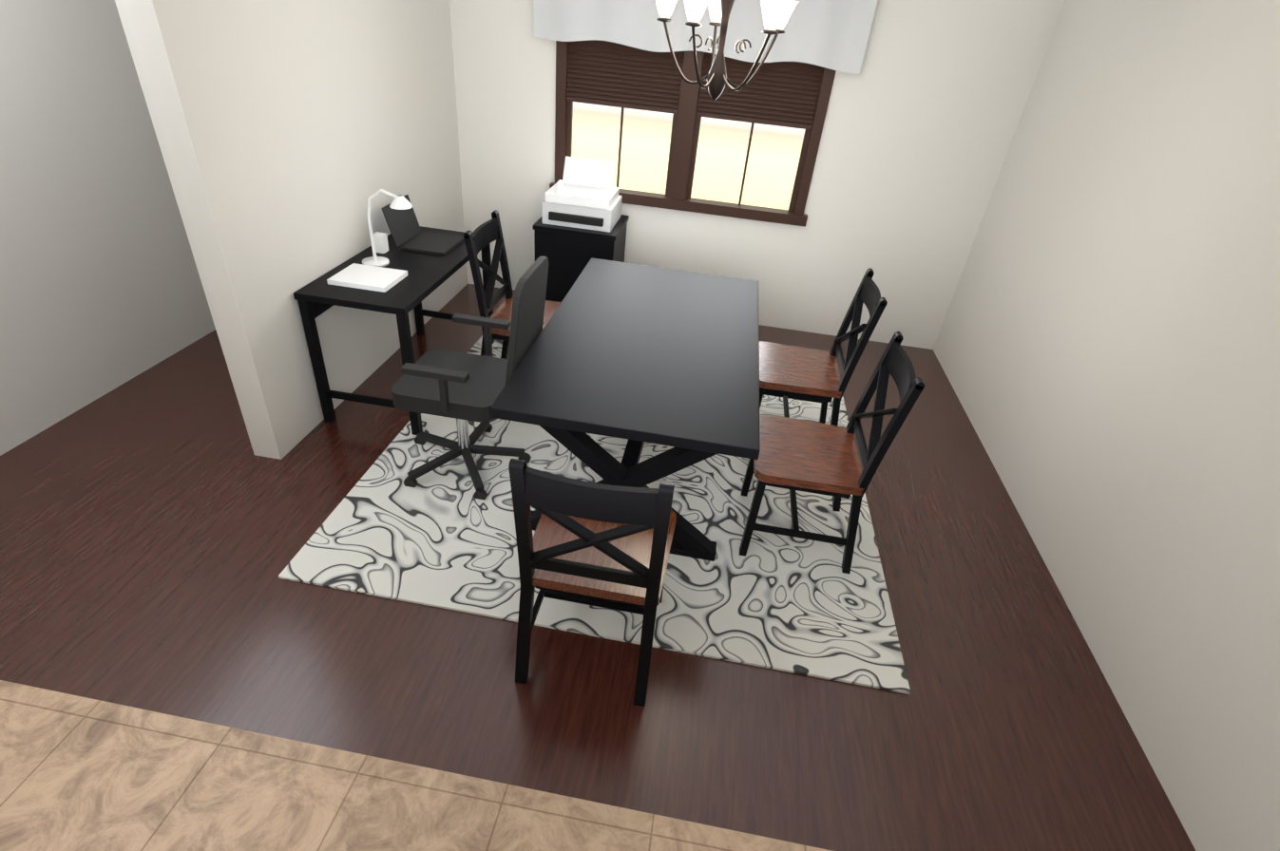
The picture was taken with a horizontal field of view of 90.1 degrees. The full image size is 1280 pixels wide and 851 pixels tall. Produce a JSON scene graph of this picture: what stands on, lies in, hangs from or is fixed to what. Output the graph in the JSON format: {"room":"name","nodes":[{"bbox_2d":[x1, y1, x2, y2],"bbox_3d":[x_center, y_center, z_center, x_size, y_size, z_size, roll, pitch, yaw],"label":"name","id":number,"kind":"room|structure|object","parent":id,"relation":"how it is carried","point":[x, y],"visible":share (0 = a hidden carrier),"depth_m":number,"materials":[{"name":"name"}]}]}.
{"room":"dining room","nodes":[
{"label":"dining room","id":0,"kind":"room"},
{"bbox_2d":[0,0,215,456],"bbox_3d":[-2.945,-1.061,2.653,0.120,2.440,5.160,9,34,5],"label":"wall","id":1,"kind":"structure","parent":0,"point":[102,292],"depth_m":3.21,"materials":[{"name":"white paint"}]},
{"bbox_2d":[114,0,468,459],"bbox_3d":[-1.571,-1.520,3.558,0.140,2.440,2.490,9,34,5],"label":"wall","id":2,"kind":"structure","parent":0,"point":[292,135],"depth_m":3.02,"materials":[{"name":"white paint"}]},
{"bbox_2d":[0,284,1195,850],"bbox_3d":[0.477,2.677,-0.165,8.220,0.060,12.820,9,34,5],"label":"floor","id":3,"kind":"structure","parent":0,"point":[160,524],"depth_m":2.26,"materials":[{"name":"brown wood"}]},
{"bbox_2d":[293,226,494,435],"bbox_3d":[-1.334,-0.606,3.751,0.560,0.750,1.200,9,34,5],"label":"desk","id":4,"kind":"object","parent":3,"relation":"on","point":[429,274],"visible":0.6,"depth_m":3.33,"materials":[{"name":"black paint"}]},
{"bbox_2d":[362,189,412,267],"bbox_3d":[-1.328,-1.033,3.344,0.325,0.408,0.155,9,34,5],"label":"desk lamp","id":5,"kind":"object","parent":4,"relation":"on","point":[400,202],"visible":0.94,"depth_m":3.31,"materials":[{"name":"white plastic"}]},
{"bbox_2d":[326,194,464,292],"bbox_3d":[-1.315,-1.020,3.492,0.370,0.224,0.920,9,34,5],"label":"accessories","id":6,"kind":"object","parent":4,"relation":"on","point":[403,225],"visible":0.88,"depth_m":3.61,"materials":[{"name":"white paper"}]},
{"bbox_2d":[532,214,629,302],"bbox_3d":[-0.433,-1.125,4.673,0.570,0.750,0.520,9,34,5],"label":"cabinet","id":7,"kind":"object","parent":3,"relation":"on","point":[568,253],"visible":0.38,"depth_m":4.35,"materials":[{"name":"black paint"}]},
{"bbox_2d":[542,156,622,232],"bbox_3d":[-0.387,-1.582,4.351,0.470,0.369,0.430,9,34,5],"label":"printer","id":8,"kind":"object","parent":7,"relation":"on","point":[583,194],"visible":1,"depth_m":4.28,"materials":[{"name":"white plastic"}]},
{"bbox_2d":[508,458,676,706],"bbox_3d":[-0.136,0.410,2.191,0.487,0.999,0.529,9,34,5],"label":"dining chair","id":9,"kind":"object","parent":3,"relation":"on","point":[607,546],"visible":1,"depth_m":1.99,"materials":[{"name":"black paint"}]},
{"bbox_2d":[278,335,910,694],"bbox_3d":[-0.034,0.120,3.532,2.500,0.012,2.550,9,34,5],"label":"area rug","id":10,"kind":"object","parent":3,"relation":"on","point":[440,537],"visible":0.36,"depth_m":2.78,"materials":[{"name":"white fabric"}]},
{"bbox_2d":[391,256,548,500],"bbox_3d":[-0.818,-0.257,2.989,0.694,1.098,0.607,9,34,5],"label":"office chair","id":11,"kind":"object","parent":10,"relation":"on","point":[462,389],"visible":0.85,"depth_m":2.90,"materials":[{"name":"black"}]},
{"bbox_2d":[463,210,561,359],"bbox_3d":[-0.658,-0.658,3.715,0.529,0.999,0.487,9,34,5],"label":"dining chair","id":12,"kind":"object","parent":10,"relation":"on","point":[479,238],"visible":0.56,"depth_m":3.61,"materials":[{"name":"black paint"}]},
{"bbox_2d":[490,257,760,561],"bbox_3d":[0.036,-0.140,3.261,1.000,0.766,1.750,9,34,5],"label":"dining table","id":13,"kind":"object","parent":10,"relation":"on","point":[637,356],"visible":0.81,"depth_m":2.73,"materials":[{"name":"black paint"}]},
{"bbox_2d":[759,267,887,425],"bbox_3d":[0.894,-0.331,3.464,0.529,0.999,0.487,9,34,5],"label":"dining chair","id":14,"kind":"object","parent":10,"relation":"on","point":[786,372],"visible":0.81,"depth_m":3.36,"materials":[{"name":"black paint"}]},
{"bbox_2d":[739,331,924,573],"bbox_3d":[0.773,0.099,2.800,0.529,0.999,0.487,9,34,5],"label":"dining chair","id":15,"kind":"object","parent":10,"relation":"on","point":[808,456],"visible":1,"depth_m":2.72,"materials":[{"name":"black paint"}]},
{"bbox_2d":[449,0,1065,349],"bbox_3d":[-0.056,-2.020,4.544,4.975,2.440,0.120,9,34,5],"label":"wall","id":16,"kind":"structure","parent":0,"point":[914,145],"depth_m":4.44,"materials":[{"name":"white paint"}]},
{"bbox_2d":[549,39,836,227],"bbox_3d":[0.323,-2.137,4.327,1.880,1.300,0.120,9,34,5],"label":"window","id":17,"kind":"structure","parent":16,"relation":"in","point":[787,94],"depth_m":4.27,"materials":[{"name":"brown wood"}]},
{"bbox_2d":[533,0,878,74],"bbox_3d":[0.365,-2.585,3.969,2.272,0.495,0.100,9,34,5],"label":"curtain valance","id":18,"kind":"object","parent":16,"relation":"attached to","point":[832,34],"visible":0.73,"depth_m":3.99,"materials":[{"name":"grey fabric"}]},
{"bbox_2d":[933,0,1279,850],"bbox_3d":[1.813,0.653,0.819,0.120,2.440,8.610,9,34,5],"label":"wall","id":19,"kind":"structure","parent":0,"point":[1106,348],"depth_m":2.50,"materials":[{"name":"white paint"}]},
{"bbox_3d":[0.693,0.595,-1.551,8.220,0.080,12.820,9,34,5],"label":"ceiling","id":20,"kind":"structure","parent":0,"visible":0},
{"bbox_2d":[655,0,798,101],"bbox_3d":[0.322,-1.628,2.439,0.569,0.699,0.570,9,34,5],"label":"chandelier","id":21,"kind":"object","parent":20,"relation":"hanging from","point":[776,14],"visible":1,"depth_m":2.49,"materials":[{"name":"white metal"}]},
{"label":"outside","id":22,"kind":"structure","parent":0,"visible":0},
{"bbox_2d":[571,101,805,210],"bbox_3d":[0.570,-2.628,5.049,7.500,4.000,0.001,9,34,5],"label":"window glass","id":23,"kind":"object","parent":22,"point":[772,164],"depth_m":5.31,"materials":[{"name":"clear glass"}]}
]}

